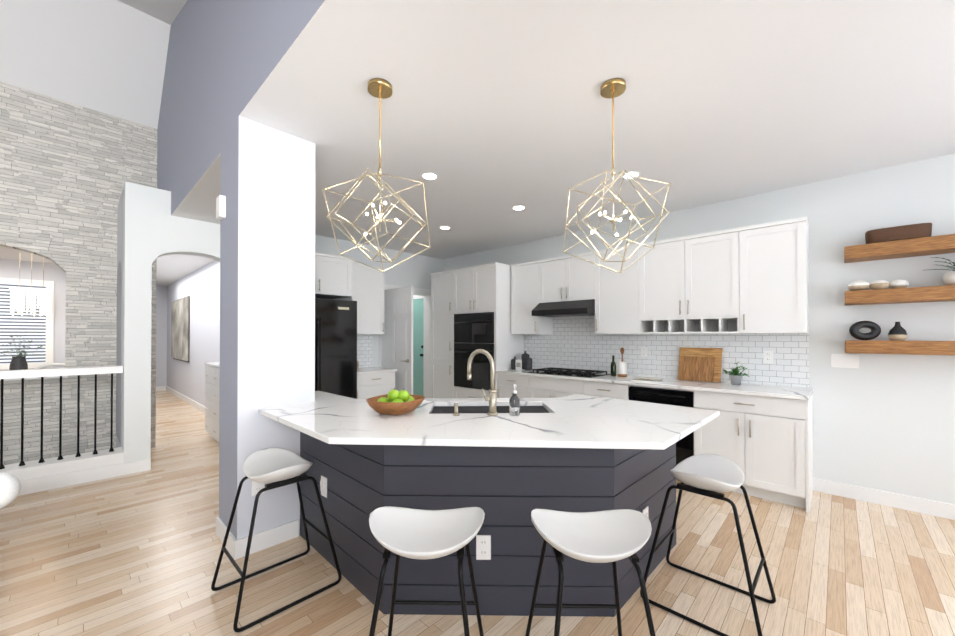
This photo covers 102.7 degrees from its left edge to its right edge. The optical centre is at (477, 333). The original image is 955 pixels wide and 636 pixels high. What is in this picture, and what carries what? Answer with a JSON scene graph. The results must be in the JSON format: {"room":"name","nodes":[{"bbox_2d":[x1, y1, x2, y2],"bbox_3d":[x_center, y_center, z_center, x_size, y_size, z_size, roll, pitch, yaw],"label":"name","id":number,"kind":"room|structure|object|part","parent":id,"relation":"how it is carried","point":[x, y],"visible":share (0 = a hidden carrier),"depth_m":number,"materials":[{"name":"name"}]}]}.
{"room":"kitchen","nodes":[
{"label":"kitchen","id":0,"kind":"room"},
{"bbox_2d":[0,259,65,370],"bbox_3d":[-7.974,-0.126,4.331,0.150,3.000,5.350,0,-1,43],"label":"wall","id":1,"kind":"structure","parent":0,"point":[19,269],"depth_m":5.82,"materials":[{"name":"white paint"}]},
{"bbox_2d":[0,277,53,369],"bbox_3d":[-6.687,-0.142,5.543,0.048,1.310,0.720,0,-1,43],"label":"dining room window","id":2,"kind":"structure","parent":1,"relation":"in","point":[37,329],"depth_m":5.62,"materials":[{"name":"white glass"}]},
{"bbox_2d":[0,447,123,495],"bbox_3d":[-5.340,1.244,1.827,0.265,0.225,5.350,0,-1,43],"label":"wall","id":3,"kind":"structure","parent":0,"point":[34,476],"depth_m":3.44,"materials":[{"name":"white paint"}]},
{"bbox_2d":[0,366,122,468],"bbox_3d":[-5.344,0.719,1.830,0.120,0.824,5.345,0,-1,43],"label":"stair railing","id":4,"kind":"object","parent":3,"relation":"on","point":[32,373],"visible":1,"depth_m":3.45,"materials":[{"name":"white"}]},
{"bbox_2d":[0,82,156,464],"bbox_3d":[-5.922,0.227,2.626,0.150,5.470,5.700,0,-1,43],"label":"stone wall","id":5,"kind":"structure","parent":0,"point":[68,170],"depth_m":4.14,"materials":[{"name":"grey stone"}]},
{"bbox_2d":[0,376,67,380],"bbox_3d":[-4.992,0.454,3.603,0.195,0.030,1.540,0,-1,43],"label":"trim","id":6,"kind":"structure","parent":5,"relation":"attached to","point":[34,378],"depth_m":3.92,"materials":[{"name":"white"}]},
{"bbox_2d":[0,0,186,263],"bbox_3d":[-4.005,-2.276,0.828,10.750,2.350,5.700,0,-1,43],"label":"ceiling","id":7,"kind":"structure","parent":0,"point":[109,57],"depth_m":3.91,"materials":[{"name":"white paint"}]},
{"bbox_2d":[10,257,51,316],"bbox_3d":[-5.661,-0.643,4.850,0.140,0.858,0.340,0,-1,43],"label":"dining chandelier","id":8,"kind":"object","parent":7,"relation":"hanging from","point":[19,298],"visible":0.96,"depth_m":4.85,"materials":[{"name":"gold metal"}]},
{"bbox_2d":[116,187,123,447],"bbox_3d":[-6.083,-0.062,6.327,7.050,2.900,0.150,0,-1,43],"label":"wall","id":9,"kind":"structure","parent":0,"point":[120,204],"depth_m":4.02,"materials":[{"name":"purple paint"}]},
{"bbox_2d":[116,261,121,444],"bbox_3d":[-3.867,0.183,4.120,0.640,1.920,0.004,0,-1,43],"label":"trim","id":10,"kind":"structure","parent":9,"relation":"attached to","point":[119,354],"depth_m":4.08,"materials":[{"name":"grey"}]},
{"bbox_2d":[156,285,167,386],"bbox_3d":[-8.155,-0.042,9.156,0.150,2.900,1.050,0,-1,43],"label":"wall","id":11,"kind":"structure","parent":0,"point":[161,290],"depth_m":9.41,"materials":[{"name":"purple paint"}]},
{"bbox_2d":[156,386,163,389],"bbox_3d":[-8.110,1.353,9.073,0.016,0.110,1.064,0,-1,43],"label":"baseboard","id":12,"kind":"structure","parent":11,"relation":"attached to","point":[159,387],"depth_m":9.39,"materials":[{"name":"white wood"}]},
{"bbox_2d":[156,254,213,285],"bbox_3d":[-5.599,-1.284,6.738,6.900,0.150,1.100,0,-1,43],"label":"ceiling","id":13,"kind":"structure","parent":0,"point":[172,268],"depth_m":6.88,"materials":[{"name":"white paint"}]},
{"bbox_2d":[164,260,219,405],"bbox_3d":[-5.223,-0.055,7.234,7.050,2.900,0.150,0,-1,43],"label":"wall","id":14,"kind":"structure","parent":0,"point":[200,287],"depth_m":7.14,"materials":[{"name":"white paint"}]},
{"bbox_2d":[171,296,189,361],"bbox_3d":[-6.400,-0.084,8.210,1.760,1.330,0.048,0,-1,43],"label":"framed picture","id":15,"kind":"object","parent":14,"relation":"attached to","point":[180,327],"visible":1,"depth_m":8.01,"materials":[{"name":"beige paper"}]},
{"bbox_2d":[164,386,204,412],"bbox_3d":[-5.226,1.339,7.113,6.900,0.110,0.016,0,-1,43],"label":"baseboard","id":16,"kind":"structure","parent":14,"relation":"attached to","point":[193,403],"depth_m":7.73,"materials":[{"name":"white wood"}]},
{"bbox_2d":[219,116,315,539],"bbox_3d":[-1.447,0.017,2.637,0.415,2.690,0.472,0,-1,43],"label":"column","id":17,"kind":"structure","parent":0,"point":[267,290],"depth_m":2.46,"materials":[{"name":"white paint"}]},
{"bbox_2d":[216,195,225,219],"bbox_3d":[-1.710,-0.839,2.544,0.090,0.140,0.034,0,-1,43],"label":"sensor","id":18,"kind":"object","parent":17,"relation":"attached to","point":[220,207],"visible":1,"depth_m":2.52,"materials":[{"name":"white plastic"}]},
{"bbox_2d":[252,481,263,495],"bbox_3d":[-1.377,0.953,2.397,0.008,0.115,0.070,0,-1,43],"label":"outlet","id":19,"kind":"object","parent":17,"relation":"attached to","point":[256,487],"visible":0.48,"depth_m":2.39,"materials":[{"name":"white plastic"}]},
{"bbox_2d":[122,182,442,462],"bbox_3d":[-2.089,-0.069,5.272,0.200,2.900,4.110,0,-1,43],"label":"wall","id":20,"kind":"structure","parent":0,"point":[153,229],"depth_m":3.84,"materials":[{"name":"white paint"}]},
{"bbox_2d":[315,252,354,299],"bbox_3d":[-2.106,-0.704,4.660,0.616,0.480,0.910,0,-1,43],"label":"upper cabinet","id":21,"kind":"object","parent":20,"relation":"attached to","point":[341,278],"depth_m":4.63,"materials":[{"name":"white wood"}]},
{"bbox_2d":[357,334,372,367],"bbox_3d":[-1.778,0.242,5.443,0.012,0.500,0.630,0,-1,43],"label":"backsplash","id":22,"kind":"structure","parent":20,"relation":"attached to","point":[364,350],"depth_m":5.58,"materials":[{"name":"tile"}]},
{"bbox_2d":[350,264,385,333],"bbox_3d":[-1.663,-0.464,5.337,0.326,0.950,0.635,0,-1,43],"label":"upper cabinet","id":23,"kind":"object","parent":20,"relation":"attached to","point":[369,282],"depth_m":5.29,"materials":[{"name":"white wood"}]},
{"bbox_2d":[381,286,413,394],"bbox_3d":[-1.168,0.359,5.515,0.740,2.023,0.139,0,-1,43],"label":"open door","id":24,"kind":"structure","parent":20,"relation":"in","point":[397,344],"depth_m":5.43,"materials":[{"name":"white wood"}]},
{"bbox_2d":[379,284,430,397],"bbox_3d":[-1.175,0.320,6.221,0.218,2.135,1.100,0,-1,43],"label":"door frame","id":25,"kind":"structure","parent":20,"relation":"attached to","point":[426,293],"depth_m":6.54,"materials":[{"name":"white wood"}]},
{"bbox_2d":[157,0,495,223],"bbox_3d":[-0.047,-3.197,1.335,10.190,3.900,0.470,0,-1,43],"label":"wall","id":26,"kind":"structure","parent":0,"point":[307,70],"depth_m":2.21,"materials":[{"name":"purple paint"}]},
{"bbox_2d":[0,390,954,635],"bbox_3d":[-3.042,1.392,2.583,16.300,0.060,9.610,0,-1,43],"label":"floor","id":27,"kind":"structure","parent":0,"point":[136,554],"depth_m":2.17,"materials":[{"name":"brown wood"}]},
{"bbox_2d":[0,472,20,508],"bbox_3d":[-2.603,0.914,1.436,1.200,0.880,1.085,0,-1,43],"label":"armchair","id":28,"kind":"object","parent":27,"relation":"on","point":[10,486],"visible":1,"depth_m":2.07,"materials":[{"name":"fabric"}]},
{"bbox_2d":[204,362,219,441],"bbox_3d":[-3.204,0.883,4.924,0.870,0.990,0.411,0,-1,43],"label":"base cabinet","id":29,"kind":"object","parent":27,"relation":"on","point":[212,385],"visible":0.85,"depth_m":4.83,"materials":[{"name":"white wood"}]},
{"bbox_2d":[216,517,243,559],"bbox_3d":[-1.600,1.306,2.440,0.411,0.110,0.016,0,-1,43],"label":"baseboard","id":30,"kind":"structure","parent":27,"relation":"on","point":[235,547],"depth_m":2.35,"materials":[{"name":"white wood"}]},
{"bbox_2d":[244,519,298,555],"bbox_3d":[-1.320,1.306,2.449,0.016,0.110,0.336,0,-1,43],"label":"baseboard","id":31,"kind":"structure","parent":27,"relation":"on","point":[260,541],"depth_m":2.45,"materials":[{"name":"white wood"}]},
{"bbox_2d":[211,474,341,632],"bbox_3d":[-1.068,1.054,2.045,0.427,0.607,0.515,0,-1,43],"label":"frame","id":32,"kind":"object","parent":27,"relation":"on","point":[274,485],"visible":0.88,"depth_m":2.00,"materials":[{"name":"black metal"}]},
{"bbox_2d":[242,448,312,482],"bbox_3d":[-1.068,0.720,2.047,0.418,0.122,0.308,0,-1,43],"label":"seat","id":33,"kind":"object","parent":32,"relation":"on","point":[270,465],"visible":0.98,"depth_m":2.08,"materials":[{"name":"white plastic"}]},
{"bbox_2d":[315,298,356,398],"bbox_3d":[-2.027,0.476,4.577,0.781,1.760,0.903,0,-1,43],"label":"fridge","id":34,"kind":"object","parent":27,"relation":"on","point":[335,346],"visible":0.38,"depth_m":4.48,"materials":[{"name":"black metal"}]},
{"bbox_2d":[357,372,394,398],"bbox_3d":[-1.551,0.951,5.221,0.634,0.860,0.632,0,-1,43],"label":"base cabinet","id":35,"kind":"object","parent":27,"relation":"on","point":[373,385],"visible":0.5,"depth_m":5.03,"materials":[{"name":"white wood"}]},
{"bbox_2d":[357,367,396,374],"bbox_3d":[-1.548,0.505,5.229,0.631,0.030,0.642,0,-1,43],"label":"countertop","id":36,"kind":"structure","parent":35,"relation":"on","point":[366,370],"depth_m":5.13,"materials":[{"name":"stone"}]},
{"bbox_2d":[369,543,483,635],"bbox_3d":[-0.181,1.050,1.386,0.427,0.607,0.515,0,0,1],"label":"frame","id":37,"kind":"object","parent":27,"relation":"on","point":[463,602],"visible":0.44,"depth_m":1.54,"materials":[{"name":"black metal"}]},
{"bbox_2d":[369,506,484,558],"bbox_3d":[-0.181,0.716,1.388,0.388,0.122,0.381,0,-1,43],"label":"seat","id":38,"kind":"object","parent":37,"relation":"on","point":[416,533],"visible":1,"depth_m":1.40,"materials":[{"name":"white plastic"}]},
{"bbox_2d":[430,270,453,397],"bbox_3d":[-0.337,0.226,5.994,0.510,2.320,0.640,0,-1,43],"label":"tall cabinet","id":39,"kind":"object","parent":27,"relation":"on","point":[442,283],"depth_m":5.78,"materials":[{"name":"white wood"}]},
{"bbox_2d":[300,406,675,616],"bbox_3d":[0.039,0.932,2.519,1.890,0.860,1.650,0,-1,43],"label":"kitchen island","id":40,"kind":"object","parent":27,"relation":"on","point":[507,490],"depth_m":1.84,"materials":[{"name":"black wood"}]},
{"bbox_2d":[258,391,718,449],"bbox_3d":[-0.126,0.486,2.534,2.610,0.030,1.940,0,-1,43],"label":"island countertop","id":41,"kind":"structure","parent":40,"relation":"on","point":[582,421],"depth_m":1.99,"materials":[{"name":"stone"}]},
{"bbox_2d":[366,388,424,414],"bbox_3d":[-0.483,0.394,2.267,0.329,0.150,0.329,0,-1,43],"label":"fruit bowl","id":42,"kind":"object","parent":41,"relation":"on","point":[397,402],"visible":1,"depth_m":2.19,"materials":[{"name":"brown wood"}]},
{"bbox_2d":[453,403,459,415],"bbox_3d":[-0.122,0.435,2.204,0.059,0.068,0.059,0,-1,43],"label":"soap pump","id":43,"kind":"object","parent":41,"relation":"on","point":[456,413],"visible":1,"depth_m":2.18,"materials":[{"name":"silver metal"}]},
{"bbox_2d":[467,349,497,415],"bbox_3d":[0.018,0.280,2.256,0.234,0.377,0.078,0,-1,43],"label":"faucet","id":44,"kind":"object","parent":41,"relation":"on","point":[492,398],"visible":1,"depth_m":2.19,"materials":[{"name":"silver metal"}]},
{"bbox_2d":[509,384,519,415],"bbox_3d":[0.213,0.381,2.195,0.060,0.175,0.060,0,-1,43],"label":"soap bottle","id":45,"kind":"object","parent":41,"relation":"on","point":[514,404],"visible":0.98,"depth_m":2.17,"materials":[{"name":"clear glass"}]},
{"bbox_3d":[0.081,0.607,2.445,0.770,0.212,0.410,0,0,-2],"label":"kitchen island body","id":46,"kind":"part","parent":40,"relation":"part of","materials":[{"name":"black"}]},
{"bbox_2d":[454,262,523,397],"bbox_3d":[0.148,0.223,5.535,0.826,2.320,0.640,0,-1,43],"label":"tall cabinet","id":47,"kind":"object","parent":27,"relation":"on","point":[470,309],"depth_m":5.24,"materials":[{"name":"white wood"}]},
{"bbox_2d":[497,373,532,397],"bbox_3d":[0.673,0.949,5.063,0.568,0.860,0.596,0,-1,43],"label":"base cabinet","id":48,"kind":"object","parent":27,"relation":"on","point":[505,382],"depth_m":4.85,"materials":[{"name":"white wood"}]},
{"bbox_2d":[496,368,812,399],"bbox_3d":[1.585,0.498,4.178,3.115,0.030,0.631,0,-1,43],"label":"countertop","id":49,"kind":"structure","parent":48,"relation":"on","point":[800,393],"depth_m":3.52,"materials":[{"name":"stone"}]},
{"bbox_2d":[511,356,517,369],"bbox_3d":[0.511,0.402,5.222,0.100,0.176,0.098,0,-1,43],"label":"canister","id":50,"kind":"object","parent":49,"relation":"on","point":[513,362],"depth_m":5.18,"materials":[{"name":"grey ceramic"}]},
{"bbox_2d":[516,359,521,369],"bbox_3d":[0.568,0.419,5.117,0.055,0.140,0.110,0,-1,-39],"label":"frame","id":51,"kind":"object","parent":49,"relation":"on","point":[518,364],"visible":0.98,"depth_m":5.10,"materials":[{"name":"white paper"}]},
{"bbox_2d":[521,351,531,369],"bbox_3d":[0.671,0.367,5.198,0.109,0.246,0.241,0,0,-11],"label":"canister","id":52,"kind":"object","parent":49,"relation":"on","point":[526,362],"depth_m":5.10,"materials":[{"name":"grey ceramic"}]},
{"bbox_2d":[528,367,609,377],"bbox_3d":[1.104,0.466,4.641,0.840,0.040,0.490,0,-1,43],"label":"cooktop","id":53,"kind":"object","parent":49,"relation":"in","point":[573,372],"visible":1,"depth_m":4.56,"materials":[{"name":"black metal"}]},
{"bbox_2d":[611,355,615,375],"bbox_3d":[1.540,0.366,4.331,0.060,0.235,0.060,0,-1,43],"label":"olive oil bottle","id":54,"kind":"object","parent":49,"relation":"on","point":[613,368],"visible":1,"depth_m":4.31,"materials":[{"name":"green glass"}]},
{"bbox_2d":[617,348,626,376],"bbox_3d":[1.629,0.320,4.302,0.100,0.326,0.100,0,-1,43],"label":"utensil crock","id":55,"kind":"object","parent":49,"relation":"on","point":[621,368],"visible":1,"depth_m":4.27,"materials":[{"name":"white ceramic"}]},
{"bbox_2d":[631,378,663,382],"bbox_3d":[1.736,0.466,3.897,0.280,0.029,0.210,0,0,31],"label":"magazine","id":56,"kind":"object","parent":49,"relation":"on","point":[648,380],"visible":1,"depth_m":3.86,"materials":[{"name":"white paper"}]},
{"bbox_2d":[678,347,722,382],"bbox_3d":[2.248,0.313,3.876,0.385,0.335,0.136,0,-1,43],"label":"cutting boards","id":57,"kind":"object","parent":49,"relation":"on","point":[701,364],"visible":0.96,"depth_m":3.85,"materials":[{"name":"brown wood"}]},
{"bbox_2d":[723,362,748,384],"bbox_3d":[2.405,0.371,3.562,0.237,0.215,0.166,0,-1,43],"label":"potted plant","id":58,"kind":"object","parent":49,"relation":"on","point":[735,376],"visible":1,"depth_m":3.54,"materials":[{"name":"grey"}]},
{"bbox_2d":[533,376,588,397],"bbox_3d":[1.102,0.946,4.657,0.846,0.860,0.596,0,-1,43],"label":"base cabinet","id":59,"kind":"object","parent":27,"relation":"on","point":[543,387],"depth_m":4.42,"materials":[{"name":"white wood"}]},
{"bbox_2d":[525,539,655,635],"bbox_3d":[0.400,1.050,1.366,0.427,0.607,0.515,0,0,1],"label":"frame","id":60,"kind":"object","parent":27,"relation":"on","point":[559,558],"visible":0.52,"depth_m":1.52,"materials":[{"name":"black metal"}]},
{"bbox_2d":[531,509,651,562],"bbox_3d":[0.400,0.716,1.369,0.388,0.122,0.381,0,-1,43],"label":"seat","id":61,"kind":"object","parent":60,"relation":"on","point":[606,536],"visible":1,"depth_m":1.37,"materials":[{"name":"white plastic"}]},
{"bbox_2d":[589,381,652,399],"bbox_3d":[1.526,0.944,4.256,0.553,0.860,0.596,0,-1,43],"label":"base cabinet","id":62,"kind":"object","parent":27,"relation":"on","point":[601,389],"depth_m":3.98,"materials":[{"name":"white wood"}]},
{"bbox_2d":[629,386,693,464],"bbox_3d":[1.920,0.952,3.842,0.580,0.838,0.622,0,-1,43],"label":"wine fridge","id":63,"kind":"object","parent":27,"relation":"on","point":[684,447],"visible":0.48,"depth_m":3.56,"materials":[{"name":"black"}]},
{"bbox_2d":[640,482,775,635],"bbox_3d":[1.160,1.054,1.932,0.515,0.607,0.427,0,-1,43],"label":"frame","id":64,"kind":"object","parent":27,"relation":"on","point":[681,486],"visible":0.81,"depth_m":1.91,"materials":[{"name":"black metal"}]},
{"bbox_2d":[670,454,744,491],"bbox_3d":[1.160,0.720,1.935,0.308,0.122,0.418,0,-1,43],"label":"seat","id":65,"kind":"object","parent":64,"relation":"on","point":[714,472],"visible":1,"depth_m":1.97,"materials":[{"name":"white plastic"}]},
{"bbox_2d":[693,390,812,512],"bbox_3d":[2.439,0.938,3.391,0.783,0.860,0.596,0,-1,43],"label":"base cabinet","id":66,"kind":"object","parent":27,"relation":"on","point":[764,443],"depth_m":3.11,"materials":[{"name":"white wood"}]},
{"bbox_2d":[315,0,954,258],"bbox_3d":[1.605,-1.410,2.347,9.200,0.160,3.290,0,-1,43],"label":"ceiling","id":67,"kind":"structure","parent":0,"point":[494,113],"depth_m":2.32,"materials":[{"name":"white paint"}]},
{"bbox_2d":[322,78,429,271],"bbox_3d":[-0.524,-0.822,2.052,0.541,1.018,0.549,0,-1,43],"label":"pendant light","id":68,"kind":"object","parent":67,"relation":"hanging from","point":[380,88],"visible":1,"depth_m":2.03,"materials":[{"name":"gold metal"}]},
{"bbox_2d":[421,172,438,179],"bbox_3d":[-0.403,-1.321,3.208,0.149,0.005,0.149,0,0,34],"label":"recessed light","id":69,"kind":"object","parent":67,"relation":"in","point":[429,176],"depth_m":3.21,"materials":[{"name":"white plastic"}]},
{"bbox_2d":[439,226,450,229],"bbox_3d":[-0.402,-1.310,4.736,0.149,0.005,0.149,0,0,34],"label":"recessed light","id":70,"kind":"object","parent":67,"relation":"in","point":[441,227],"depth_m":4.72,"materials":[{"name":"white plastic"}]},
{"bbox_2d":[512,205,525,209],"bbox_3d":[0.432,-1.315,4.002,0.149,0.005,0.149,0,-1,37],"label":"recessed light","id":71,"kind":"object","parent":67,"relation":"in","point":[519,207],"depth_m":3.98,"materials":[{"name":"white plastic"}]},
{"bbox_2d":[563,78,670,273],"bbox_3d":[0.729,-0.820,2.050,0.536,1.024,0.525,0,-1,43],"label":"pendant light","id":72,"kind":"object","parent":67,"relation":"hanging from","point":[612,88],"visible":1,"depth_m":2.03,"materials":[{"name":"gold metal"}]},
{"bbox_2d":[621,171,639,178],"bbox_3d":[1.277,-1.321,3.187,0.149,0.005,0.149,0,0,34],"label":"recessed light","id":73,"kind":"object","parent":67,"relation":"in","point":[635,173],"depth_m":3.17,"materials":[{"name":"white plastic"}]},
{"bbox_2d":[443,153,954,503],"bbox_3d":[2.062,-0.076,4.274,11.200,2.900,0.150,0,-1,43],"label":"wall","id":74,"kind":"structure","parent":0,"point":[884,422],"depth_m":3.12,"materials":[{"name":"white paint"}]},
{"bbox_2d":[413,298,423,395],"bbox_3d":[-1.284,0.370,7.261,0.930,2.030,0.100,0,-1,43],"label":"door","id":75,"kind":"structure","parent":74,"relation":"in","point":[418,346],"depth_m":7.10,"materials":[{"name":"teal wood"}]},
{"bbox_2d":[413,295,423,298],"bbox_3d":[-1.268,0.335,7.278,1.090,2.120,0.055,0,-1,43],"label":"door frame","id":76,"kind":"structure","parent":74,"relation":"attached to","point":[417,297],"depth_m":7.10,"materials":[{"name":"white wood"}]},
{"bbox_2d":[510,260,551,333],"bbox_3d":[0.760,-0.465,5.177,0.513,0.950,0.326,0,-1,43],"label":"upper cabinet","id":77,"kind":"object","parent":74,"relation":"attached to","point":[526,278],"depth_m":5.07,"materials":[{"name":"white wood"}]},
{"bbox_2d":[542,252,593,302],"bbox_3d":[1.182,-0.668,4.779,0.765,0.550,0.326,0,-1,43],"label":"upper cabinet","id":78,"kind":"object","parent":74,"relation":"attached to","point":[564,278],"depth_m":4.63,"materials":[{"name":"white wood"}]},
{"bbox_2d":[532,299,594,316],"bbox_3d":[1.123,-0.306,4.714,0.755,0.174,0.496,0,-1,43],"label":"range hood","id":79,"kind":"object","parent":78,"relation":"attached to","point":[570,308],"visible":0.84,"depth_m":4.53,"materials":[{"name":"black metal"}]},
{"bbox_2d":[594,243,657,333],"bbox_3d":[1.641,-0.471,4.342,0.616,0.950,0.326,0,-1,43],"label":"upper cabinet","id":80,"kind":"object","parent":74,"relation":"attached to","point":[620,299],"depth_m":4.19,"materials":[{"name":"white wood"}]},
{"bbox_2d":[641,347,646,356],"bbox_3d":[1.882,0.209,4.315,0.070,0.115,0.008,0,-1,43],"label":"outlet","id":81,"kind":"object","parent":74,"relation":"attached to","point":[643,349],"depth_m":4.31,"materials":[{"name":"white plastic"}]},
{"bbox_2d":[524,316,809,387],"bbox_3d":[1.791,0.040,4.417,3.090,0.890,0.012,0,-1,43],"label":"backsplash","id":82,"kind":"structure","parent":74,"relation":"attached to","point":[573,342],"depth_m":4.19,"materials":[{"name":"tile"}]},
{"bbox_2d":[646,227,741,319],"bbox_3d":[2.146,-0.552,3.865,0.890,0.795,0.326,0,-1,43],"label":"upper cabinet","id":83,"kind":"object","parent":74,"relation":"attached to","point":[698,276],"depth_m":3.68,"materials":[{"name":"white wood"}]},
{"bbox_2d":[764,351,772,362],"bbox_3d":[2.698,0.219,3.543,0.070,0.115,0.008,0,-1,43],"label":"outlet","id":84,"kind":"object","parent":74,"relation":"attached to","point":[768,356],"depth_m":3.54,"materials":[{"name":"white plastic"}]},
{"bbox_2d":[730,216,808,333],"bbox_3d":[2.615,-0.477,3.420,0.518,0.950,0.326,0,-1,43],"label":"upper cabinet","id":85,"kind":"object","parent":74,"relation":"attached to","point":[751,279],"depth_m":3.27,"materials":[{"name":"white wood"}]},
{"bbox_2d":[831,354,858,367],"bbox_3d":[3.077,0.229,3.199,0.170,0.115,0.010,0,-1,43],"label":"switch plate","id":86,"kind":"object","parent":74,"relation":"attached to","point":[845,360],"visible":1,"depth_m":3.20,"materials":[{"name":"white plastic"}]},
{"bbox_2d":[813,477,954,519],"bbox_3d":[3.676,1.307,2.621,2.095,0.110,0.016,0,-1,43],"label":"baseboard","id":87,"kind":"structure","parent":74,"relation":"attached to","point":[910,503],"depth_m":3.02,"materials":[{"name":"white wood"}]},
{"bbox_2d":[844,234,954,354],"bbox_3d":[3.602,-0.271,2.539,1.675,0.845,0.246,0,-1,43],"label":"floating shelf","id":88,"kind":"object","parent":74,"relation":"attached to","point":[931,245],"visible":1,"depth_m":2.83,"materials":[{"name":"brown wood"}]},
{"bbox_2d":[849,321,880,339],"bbox_3d":[3.075,-0.024,3.032,0.191,0.155,0.056,0,0,21],"label":"ring sculpture","id":89,"kind":"object","parent":88,"relation":"on","point":[875,328],"visible":1,"depth_m":3.02,"materials":[{"name":"black ceramic"}]},
{"bbox_2d":[848,280,908,290],"bbox_3d":[3.126,-0.380,2.986,0.335,0.088,0.124,0,-1,38],"label":"bowls","id":90,"kind":"object","parent":88,"relation":"on","point":[857,285],"visible":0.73,"depth_m":2.96,"materials":[{"name":"beige ceramic"}]},
{"bbox_2d":[888,322,907,340],"bbox_3d":[3.202,-0.018,2.911,0.101,0.143,0.101,0,-1,43],"label":"bottle vase","id":91,"kind":"object","parent":88,"relation":"on","point":[897,332],"visible":1,"depth_m":2.89,"materials":[{"name":"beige ceramic"}]},
{"bbox_2d":[865,223,931,243],"bbox_3d":[3.202,-0.745,2.917,0.340,0.107,0.211,0,-1,43],"label":"decorative basket","id":92,"kind":"object","parent":88,"relation":"on","point":[911,231],"visible":0.77,"depth_m":2.84,"materials":[{"name":"brown wood"}]},
{"bbox_2d":[930,257,954,284],"bbox_3d":[3.434,-0.452,2.708,0.390,0.227,0.446,0,-1,43],"label":"potted plant","id":93,"kind":"object","parent":88,"relation":"on","point":[948,278],"visible":0.88,"depth_m":2.72,"materials":[{"name":"white ceramic"}]},
{"bbox_3d":[-7.426,1.400,3.801,3.660,0.060,5.350,0,-1,43],"label":"floor","id":94,"kind":"structure","parent":0,"visible":0},
{"bbox_2d":[35,363,64,368],"bbox_3d":[-5.044,0.865,4.349,0.497,1.019,0.549,0,0,-8],"label":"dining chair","id":95,"kind":"object","parent":94,"relation":"on","point":[50,364],"visible":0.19,"depth_m":4.58,"materials":[{"name":"beige wood"}]},
{"bbox_3d":[-5.994,0.994,4.341,1.240,0.760,1.240,0,-1,43],"label":"dining table","id":96,"kind":"object","parent":94,"relation":"on","visible":0},
{"bbox_2d":[1,335,42,369],"bbox_3d":[-5.525,0.313,4.594,0.424,0.604,0.423,0,-1,43],"label":"vase","id":97,"kind":"object","parent":96,"relation":"on","point":[19,362],"visible":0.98,"depth_m":4.55,"materials":[{"name":"grey ceramic"}]}
]}

